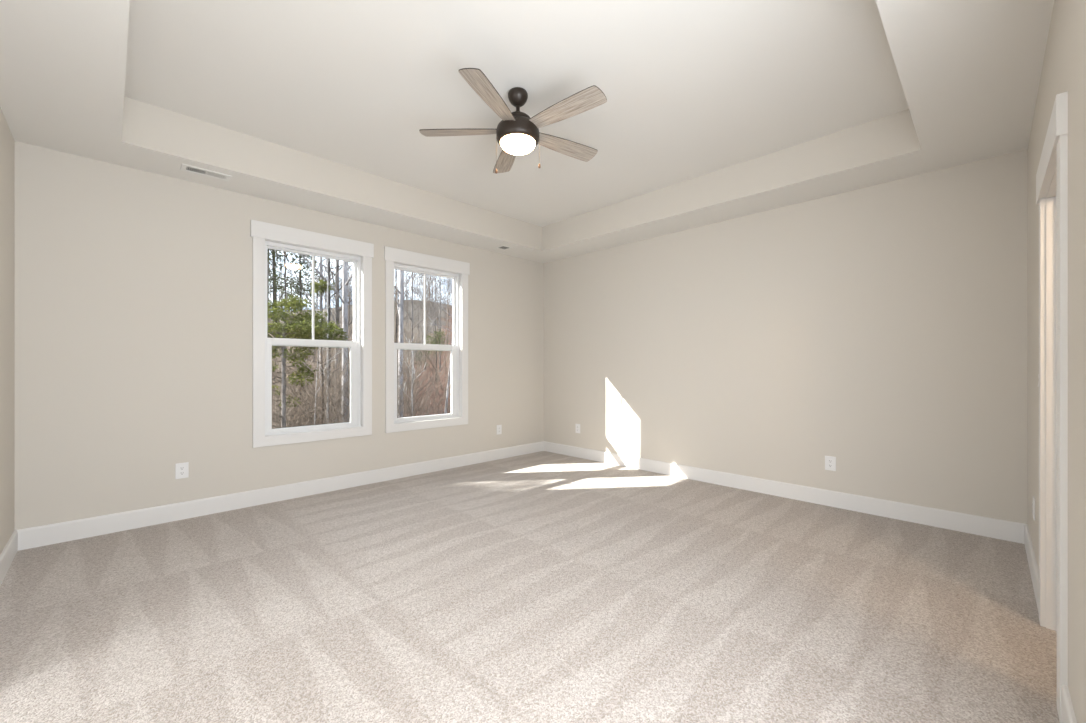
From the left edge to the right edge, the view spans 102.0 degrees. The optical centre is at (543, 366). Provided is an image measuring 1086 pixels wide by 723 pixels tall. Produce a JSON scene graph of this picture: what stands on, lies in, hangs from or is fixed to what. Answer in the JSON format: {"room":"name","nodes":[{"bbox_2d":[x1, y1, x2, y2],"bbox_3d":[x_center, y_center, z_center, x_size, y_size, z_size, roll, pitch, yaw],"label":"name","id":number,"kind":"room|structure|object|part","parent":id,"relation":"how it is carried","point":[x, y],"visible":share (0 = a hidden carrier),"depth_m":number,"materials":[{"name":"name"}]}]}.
{"room":"empty bedroom","nodes":[
{"label":"empty bedroom","id":0,"kind":"room"},
{"bbox_2d":[0,107,14,554],"bbox_3d":[-1.875,-0.268,1.143,0.165,3.500,4.886,0,0,-45],"label":"wall","id":1,"kind":"structure","parent":0,"point":[7,143],"depth_m":2.71,"materials":[{"name":"beige paint"}]},
{"bbox_2d":[0,530,17,585],"bbox_3d":[-2.866,1.163,2.273,0.015,0.138,1.887,0,0,-45],"label":"baseboard","id":2,"kind":"structure","parent":1,"relation":"attached to","point":[10,550],"depth_m":2.67,"materials":[{"name":"white paint"}]},
{"bbox_2d":[15,141,543,529],"bbox_3d":[-1.822,-0.268,4.747,5.310,3.500,0.165,0,0,-45],"label":"wall","id":3,"kind":"structure","parent":0,"point":[134,287],"depth_m":3.48,"materials":[{"name":"beige paint"}]},
{"bbox_2d":[175,462,188,478],"bbox_3d":[-2.915,0.840,3.545,0.083,0.125,0.009,0,0,-45],"label":"wall outlet","id":4,"kind":"object","parent":3,"relation":"attached to","point":[181,469],"visible":1,"depth_m":3.54,"materials":[{"name":"white plastic"}]},
{"bbox_2d":[14,441,543,550],"bbox_3d":[-1.759,1.163,4.684,4.980,0.138,0.015,0,0,-45],"label":"baseboard","id":5,"kind":"structure","parent":3,"relation":"attached to","point":[49,534],"depth_m":3.77,"materials":[{"name":"white paint"}]},
{"bbox_2d":[250,220,373,447],"bbox_3d":[-2.233,-0.286,4.302,1.097,2.009,0.161,0,0,-45],"label":"window","id":6,"kind":"structure","parent":3,"relation":"in","point":[265,235],"depth_m":4.25,"materials":[{"name":"white paint"}]},
{"bbox_3d":[-2.263,-0.650,4.331,0.823,0.915,0.032,0,0,-45],"label":"sash","id":7,"kind":"part","parent":6,"relation":"part of","materials":[{"name":"white plastic"}]},
{"bbox_3d":[-2.186,-1.217,4.254,1.097,0.147,0.027,0,0,-45],"label":"head casing","id":8,"kind":"part","parent":6,"relation":"part of","materials":[{"name":"white paint"}]},
{"bbox_3d":[-2.241,0.172,4.309,0.823,0.869,0.030,0,0,-45],"label":"sash","id":9,"kind":"part","parent":6,"relation":"part of","materials":[{"name":"white plastic"}]},
{"bbox_3d":[-2.253,-0.258,4.322,0.877,1.768,0.105,0,0,-45],"label":"frame","id":10,"kind":"part","parent":6,"relation":"part of","materials":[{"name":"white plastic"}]},
{"bbox_2d":[384,246,469,432],"bbox_3d":[-1.367,-0.286,5.158,1.097,2.009,0.161,0,0,-45],"label":"window","id":11,"kind":"structure","parent":3,"relation":"in","point":[398,259],"depth_m":5.17,"materials":[{"name":"white paint"}]},
{"bbox_3d":[-1.396,-0.650,5.188,0.823,0.915,0.032,0,0,-45],"label":"sash","id":12,"kind":"part","parent":11,"relation":"part of","materials":[{"name":"white plastic"}]},
{"bbox_3d":[-1.374,0.172,5.166,0.823,0.869,0.030,0,0,-45],"label":"sash","id":13,"kind":"part","parent":11,"relation":"part of","materials":[{"name":"white plastic"}]},
{"bbox_3d":[-1.387,-0.258,5.178,0.877,1.768,0.105,0,0,-45],"label":"frame","id":14,"kind":"part","parent":11,"relation":"part of","materials":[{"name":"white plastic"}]},
{"bbox_3d":[-1.320,-1.217,5.111,1.097,0.147,0.027,0,0,-45],"label":"head casing","id":15,"kind":"part","parent":11,"relation":"part of","materials":[{"name":"white paint"}]},
{"bbox_2d":[497,425,501,434],"bbox_3d":[-0.589,0.840,5.845,0.083,0.125,0.009,0,0,-45],"label":"wall outlet","id":16,"kind":"object","parent":3,"relation":"attached to","point":[499,427],"visible":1,"depth_m":5.84,"materials":[{"name":"white plastic"}]},
{"bbox_2d":[0,0,1053,262],"bbox_3d":[-0.089,-1.738,2.994,4.980,0.461,4.766,0,0,-45],"label":"ceiling","id":17,"kind":"structure","parent":0,"point":[714,111],"depth_m":2.88,"materials":[{"name":"white paint"}]},
{"bbox_2d":[180,164,231,181],"bbox_3d":[-2.622,-1.504,3.420,0.305,0.008,0.135,0,0,-45],"label":"ceiling vent","id":18,"kind":"object","parent":17,"relation":"in","point":[184,167],"visible":1,"depth_m":3.42,"materials":[{"name":"white metal"}]},
{"bbox_2d":[495,245,512,249],"bbox_3d":[-0.501,-1.505,5.574,0.160,0.005,0.160,0,0,-45],"label":"ceiling vent","id":19,"kind":"object","parent":17,"relation":"in","point":[503,247],"visible":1,"depth_m":5.56,"materials":[{"name":"white metal"}]},
{"bbox_2d":[419,68,606,173],"bbox_3d":[-0.136,-1.549,2.905,1.248,0.539,1.237,0,0,-45],"label":"ceiling fan","id":20,"kind":"object","parent":17,"relation":"hanging from","point":[517,133],"visible":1,"depth_m":2.81,"materials":[{"name":"brown wood"}]},
{"bbox_3d":[-0.536,-1.561,2.929,0.568,0.006,0.142,0,12,3],"label":"blade","id":21,"kind":"part","parent":20,"relation":"part of","materials":[{"name":"grey wood"}]},
{"bbox_3d":[-0.298,-1.561,2.569,0.142,0.006,0.568,13,4,20],"label":"blade","id":22,"kind":"part","parent":20,"relation":"part of","materials":[{"name":"wood"}]},
{"bbox_3d":[-0.267,-1.561,3.266,0.142,0.006,0.568,-13,3,-15],"label":"blade","id":23,"kind":"part","parent":20,"relation":"part of","materials":[{"name":"wood"}]},
{"bbox_3d":[-0.170,-1.453,2.912,0.234,0.062,0.234,0,0,-45],"label":"lamp shade","id":24,"kind":"part","parent":20,"relation":"part of","materials":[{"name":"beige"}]},
{"bbox_3d":[0.137,-1.561,3.114,0.568,0.006,0.142,0,-12,-33],"label":"blade","id":25,"kind":"part","parent":20,"relation":"part of","materials":[{"name":"wood"}]},
{"bbox_3d":[0.117,-1.561,2.683,0.568,0.006,0.142,0,-12,39],"label":"blade","id":26,"kind":"part","parent":20,"relation":"part of","materials":[{"name":"grey wood"}]},
{"bbox_2d":[0,451,1059,722],"bbox_3d":[0.617,1.292,2.280,4.980,0.120,6.775,0,0,-45],"label":"floor","id":27,"kind":"structure","parent":0,"point":[543,586],"depth_m":2.21,"materials":[{"name":"beige carpet"}]},
{"bbox_2d":[544,149,1026,523],"bbox_3d":[1.783,-0.268,4.760,0.165,3.500,4.886,0,0,-45],"label":"wall","id":28,"kind":"structure","parent":0,"point":[880,330],"depth_m":3.90,"materials":[{"name":"beige paint"}]},
{"bbox_2d":[576,424,579,432],"bbox_3d":[0.465,0.842,5.969,0.009,0.125,0.083,0,0,-45],"label":"wall outlet","id":29,"kind":"object","parent":28,"relation":"attached to","point":[577,425],"visible":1,"depth_m":5.96,"materials":[{"name":"white plastic"}]},
{"bbox_2d":[544,441,1024,543],"bbox_3d":[1.677,1.163,4.740,0.015,0.138,4.766,0,0,-45],"label":"baseboard","id":30,"kind":"structure","parent":28,"relation":"attached to","point":[1011,531],"depth_m":3.90,"materials":[{"name":"white paint"}]},
{"bbox_2d":[825,456,835,470],"bbox_3d":[2.531,0.855,3.880,0.009,0.125,0.083,0,0,-45],"label":"wall outlet","id":31,"kind":"object","parent":28,"relation":"attached to","point":[830,462],"visible":1,"depth_m":3.88,"materials":[{"name":"white plastic"}]},
{"bbox_2d":[1027,0,1085,722],"bbox_3d":[1.629,-0.268,1.257,4.980,3.500,0.120,0,0,-45],"label":"wall","id":32,"kind":"structure","parent":0,"point":[1064,63],"depth_m":1.42,"materials":[{"name":"beige paint"}]},
{"bbox_2d":[1032,496,1034,520],"bbox_3d":[2.877,0.832,2.581,0.083,0.125,0.009,0,0,-45],"label":"wall outlet","id":33,"kind":"object","parent":32,"relation":"attached to","point":[1033,502],"visible":1,"depth_m":2.56,"materials":[{"name":"white plastic"}]},
{"bbox_3d":[2.877,0.832,2.580,0.083,0.125,0.006,0,0,-45],"label":"plate","id":34,"kind":"part","parent":33,"relation":"part of","materials":[{"name":"white plastic"}]},
{"bbox_2d":[1024,524,1076,722],"bbox_3d":[1.582,1.163,1.305,4.980,0.138,0.015,0,0,-45],"label":"baseboard","id":35,"kind":"structure","parent":32,"relation":"attached to","point":[1067,711],"depth_m":2.28,"materials":[{"name":"white paint"}]},
{"bbox_2d":[1036,91,1067,722],"bbox_3d":[2.155,0.145,1.791,0.915,2.175,0.151,0,0,-45],"label":"door frame","id":36,"kind":"structure","parent":32,"relation":"in","point":[1051,184],"depth_m":2.04,"materials":[{"name":"white paint"}]},
{"bbox_3d":[2.397,0.217,2.112,0.088,2.031,0.019,0,0,-45],"label":"casing","id":37,"kind":"part","parent":36,"relation":"part of","materials":[{"name":"white paint"}]},
{"bbox_3d":[2.111,-0.870,1.835,0.915,0.145,0.027,0,0,-45],"label":"head casing","id":38,"kind":"part","parent":36,"relation":"part of","materials":[{"name":"white paint"}]},
{"bbox_3d":[1.827,0.217,1.549,0.100,2.031,0.019,0,0,-45],"label":"casing","id":39,"kind":"part","parent":36,"relation":"part of","materials":[{"name":"white paint"}]},
{"label":"outside","id":40,"kind":"structure","parent":0,"visible":0},
{"bbox_2d":[272,300,451,426],"bbox_3d":[-22.484,-5.235,58.293,150.000,15.635,105.000,0,0,-45],"label":"ground","id":41,"kind":"structure","parent":40,"point":[442,313],"depth_m":32.41,"materials":[{"name":"brown soil"}]},
{"bbox_2d":[267,250,269,336],"bbox_3d":[-11.777,-4.197,19.235,3.482,12.064,4.301,0,0,36],"label":"bare tree","id":42,"kind":"object","parent":41,"relation":"on","point":[268,320],"visible":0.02,"depth_m":18.97,"materials":[{"name":"grey plant"}]},
{"bbox_2d":[267,249,292,410],"bbox_3d":[-11.099,-3.537,18.107,1.364,11.200,1.548,0,0,-45],"label":"evergreen tree","id":43,"kind":"object","parent":41,"relation":"on","point":[273,254],"visible":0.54,"depth_m":17.99,"materials":[{"name":"green plant"}]},
{"bbox_2d":[269,250,306,388],"bbox_3d":[-12.842,-5.848,20.690,5.214,14.721,5.733,0,0,36],"label":"bare tree","id":44,"kind":"object","parent":41,"relation":"on","point":[277,286],"visible":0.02,"depth_m":20.95,"materials":[{"name":"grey plant"}]},
{"bbox_2d":[267,252,326,419],"bbox_3d":[-8.871,-5.104,16.930,6.680,14.642,5.167,0,0,17],"label":"bare tree","id":45,"kind":"object","parent":41,"relation":"on","point":[321,263],"visible":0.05,"depth_m":16.97,"materials":[{"name":"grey plant"}]},
{"bbox_2d":[278,253,324,419],"bbox_3d":[-9.364,-3.340,17.085,1.790,11.200,1.385,0,0,29],"label":"evergreen tree","id":46,"kind":"object","parent":41,"relation":"on","point":[300,266],"visible":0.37,"depth_m":16.98,"materials":[{"name":"green plant"}]},
{"bbox_2d":[267,293,342,428],"bbox_3d":[-5.968,0.483,10.200,2.333,4.354,2.777,0,0,-34],"label":"cedar tree","id":47,"kind":"object","parent":41,"relation":"on","point":[292,324],"visible":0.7,"depth_m":9.97,"materials":[{"name":"green plant"}]},
{"bbox_2d":[267,250,342,421],"bbox_3d":[-9.417,-3.162,15.945,4.168,11.099,3.708,0,0,21],"label":"bare tree","id":48,"kind":"object","parent":41,"relation":"on","point":[284,274],"visible":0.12,"depth_m":15.96,"materials":[{"name":"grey plant"}]},
{"bbox_2d":[272,251,352,421],"bbox_3d":[-8.319,-3.827,14.929,6.648,12.728,4.104,0,0,-3],"label":"bare tree","id":49,"kind":"object","parent":41,"relation":"on","point":[329,262],"visible":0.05,"depth_m":14.93,"materials":[{"name":"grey plant"}]},
{"bbox_2d":[275,252,352,388],"bbox_3d":[-10.261,-5.659,19.666,5.030,14.630,6.328,0,0,-11],"label":"bare tree","id":50,"kind":"object","parent":41,"relation":"on","point":[275,252],"visible":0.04,"depth_m":19.99,"materials":[{"name":"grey plant"}]},
{"bbox_2d":[291,252,352,421],"bbox_3d":[-5.864,-4.354,12.465,3.764,13.949,5.924,0,0,1],"label":"bare tree","id":51,"kind":"object","parent":41,"relation":"on","point":[344,299],"visible":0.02,"depth_m":12.92,"materials":[{"name":"grey plant"}]},
{"bbox_2d":[304,308,343,424],"bbox_3d":[-5.447,0.541,10.986,0.891,4.108,0.959,0,0,4],"label":"bare sapling","id":52,"kind":"object","parent":41,"relation":"on","point":[315,308],"visible":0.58,"depth_m":10.98,"materials":[{"name":"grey plant"}]},
{"bbox_2d":[305,279,347,419],"bbox_3d":[-6.208,0.064,12.516,1.094,5.182,1.020,0,0,-45],"label":"evergreen tree","id":53,"kind":"object","parent":41,"relation":"on","point":[321,287],"visible":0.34,"depth_m":12.49,"materials":[{"name":"green plant"}]},
{"bbox_2d":[305,258,352,421],"bbox_3d":[-5.704,-0.841,11.545,1.908,6.876,1.068,0,0,-18],"label":"bare sapling","id":54,"kind":"object","parent":41,"relation":"on","point":[325,258],"visible":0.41,"depth_m":11.99,"materials":[{"name":"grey plant"}]},
{"bbox_2d":[323,260,352,338],"bbox_3d":[-16.404,-6.098,38.553,5.265,8.694,3.525,0,0,-34],"label":"tree","id":55,"kind":"object","parent":41,"relation":"on","point":[333,260],"visible":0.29,"depth_m":38.61,"materials":[{"name":"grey plant"}]},
{"bbox_2d":[324,261,352,309],"bbox_3d":[-20.340,-8.272,45.432,4.993,9.944,4.994,0,0,-17],"label":"tree","id":56,"kind":"object","parent":41,"relation":"on","point":[334,261],"visible":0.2,"depth_m":45.07,"materials":[{"name":"grey plant"}]},
{"bbox_2d":[309,258,406,412],"bbox_3d":[-8.467,-4.956,18.450,5.272,13.960,5.489,0,0,7],"label":"bare tree","id":57,"kind":"object","parent":41,"relation":"on","point":[337,310],"visible":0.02,"depth_m":17.95,"materials":[{"name":"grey plant"}]},
{"bbox_2d":[269,285,451,428],"bbox_3d":[-9.880,-1.536,25.992,17.640,8.066,37.427,0,0,-32],"label":"undergrowth","id":58,"kind":"object","parent":41,"relation":"on","point":[292,388],"visible":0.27,"depth_m":12.15,"materials":[{"name":"brown plant"}]},
{"bbox_2d":[326,269,444,396],"bbox_3d":[-5.984,-4.200,18.284,4.779,12.517,4.161,0,0,19],"label":"bare tree","id":59,"kind":"object","parent":41,"relation":"on","point":[395,269],"visible":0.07,"depth_m":17.94,"materials":[{"name":"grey plant"}]},
{"bbox_2d":[394,270,410,417],"bbox_3d":[-4.516,-4.218,14.102,4.409,13.681,4.887,0,0,22],"label":"bare tree","id":60,"kind":"object","parent":41,"relation":"on","point":[400,304],"visible":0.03,"depth_m":13.94,"materials":[{"name":"grey plant"}]},
{"bbox_2d":[394,272,420,325],"bbox_3d":[-18.308,-9.420,57.820,3.463,8.634,4.302,2,1,41],"label":"tree","id":61,"kind":"object","parent":41,"relation":"on","point":[404,272],"visible":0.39,"depth_m":57.57,"materials":[{"name":"grey plant"}]},
{"bbox_2d":[394,272,421,321],"bbox_3d":[-14.115,-6.270,45.134,2.938,6.967,4.670,0,0,5],"label":"tree","id":62,"kind":"object","parent":41,"relation":"on","point":[405,272],"visible":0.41,"depth_m":44.90,"materials":[{"name":"grey plant"}]},
{"bbox_2d":[397,271,418,320],"bbox_3d":[-19.469,-9.983,61.724,4.933,7.492,3.332,0,0,-20],"label":"tree","id":63,"kind":"object","parent":41,"relation":"on","point":[407,271],"visible":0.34,"depth_m":61.79,"materials":[{"name":"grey plant"}]},
{"bbox_2d":[400,337,425,416],"bbox_3d":[-3.432,0.899,11.502,0.742,3.404,0.810,0,0,-34],"label":"bare sapling","id":64,"kind":"object","parent":41,"relation":"on","point":[413,337],"visible":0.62,"depth_m":11.50,"materials":[{"name":"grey plant"}]},
{"bbox_2d":[403,274,429,324],"bbox_3d":[-14.872,-7.956,52.700,3.662,7.552,3.019,0,0,-24],"label":"tree","id":65,"kind":"object","parent":41,"relation":"on","point":[413,274],"visible":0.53,"depth_m":53.02,"materials":[{"name":"grey plant"}]},
{"bbox_2d":[399,274,438,317],"bbox_3d":[-13.356,-7.991,47.867,3.837,9.462,5.772,0,0,22],"label":"tree","id":66,"kind":"object","parent":41,"relation":"on","point":[399,274],"visible":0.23,"depth_m":47.84,"materials":[{"name":"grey plant"}]},
{"bbox_2d":[394,270,446,408],"bbox_3d":[-4.924,-2.032,16.267,3.832,8.957,3.592,0,0,-37],"label":"bare tree","id":67,"kind":"object","parent":41,"relation":"on","point":[412,277],"visible":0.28,"depth_m":16.00,"materials":[{"name":"grey plant"}]},
{"bbox_2d":[397,275,451,371],"bbox_3d":[-6.365,-4.246,26.929,4.974,9.506,4.213,0,0,35],"label":"bare tree","id":68,"kind":"object","parent":41,"relation":"on","point":[439,287],"visible":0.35,"depth_m":26.95,"materials":[{"name":"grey plant"}]},
{"bbox_2d":[413,350,437,369],"bbox_3d":[-7.604,-1.296,28.015,1.599,3.401,1.655,0,0,-45],"label":"bush","id":69,"kind":"object","parent":41,"relation":"on","point":[423,350],"visible":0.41,"depth_m":27.99,"materials":[{"name":"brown plant"}]},
{"bbox_2d":[406,274,448,336],"bbox_3d":[-9.312,-5.886,37.828,5.536,8.437,3.523,0,0,4],"label":"tree","id":70,"kind":"object","parent":41,"relation":"on","point":[419,274],"visible":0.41,"depth_m":38.23,"materials":[{"name":"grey plant"}]},
{"bbox_2d":[415,274,447,323],"bbox_3d":[-11.757,-6.847,45.102,3.408,8.498,4.234,0,2,19],"label":"tree","id":71,"kind":"object","parent":41,"relation":"on","point":[420,274],"visible":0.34,"depth_m":44.98,"materials":[{"name":"grey plant"}]},
{"bbox_2d":[413,276,450,337],"bbox_3d":[-11.411,-7.548,46.100,6.070,9.517,4.343,0,0,-2],"label":"tree","id":72,"kind":"object","parent":41,"relation":"on","point":[426,276],"visible":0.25,"depth_m":46.10,"materials":[{"name":"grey plant"}]},
{"bbox_2d":[420,276,450,335],"bbox_3d":[-11.278,-7.174,48.611,4.265,8.032,4.957,0,0,42],"label":"tree","id":73,"kind":"object","parent":41,"relation":"on","point":[429,276],"visible":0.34,"depth_m":47.71,"materials":[{"name":"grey plant"}]},
{"bbox_2d":[421,279,451,413],"bbox_3d":[-3.068,-0.718,14.454,1.183,6.661,2.118,0,0,16],"label":"bare sapling","id":74,"kind":"object","parent":41,"relation":"on","point":[447,392],"visible":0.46,"depth_m":14.47,"materials":[{"name":"grey plant"}]},
{"bbox_2d":[426,319,448,380],"bbox_3d":[-5.818,-1.102,24.059,1.538,4.201,1.208,0,0,-45],"label":"tree","id":75,"kind":"object","parent":41,"relation":"on","point":[437,332],"visible":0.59,"depth_m":23.98,"materials":[{"name":"green plant"}]},
{"bbox_2d":[427,277,451,340],"bbox_3d":[-9.053,-6.808,42.744,3.837,9.474,5.594,0,0,-37],"label":"tree","id":76,"kind":"object","parent":41,"relation":"on","point":[449,307],"visible":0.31,"depth_m":42.05,"materials":[{"name":"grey plant"}]}
]}

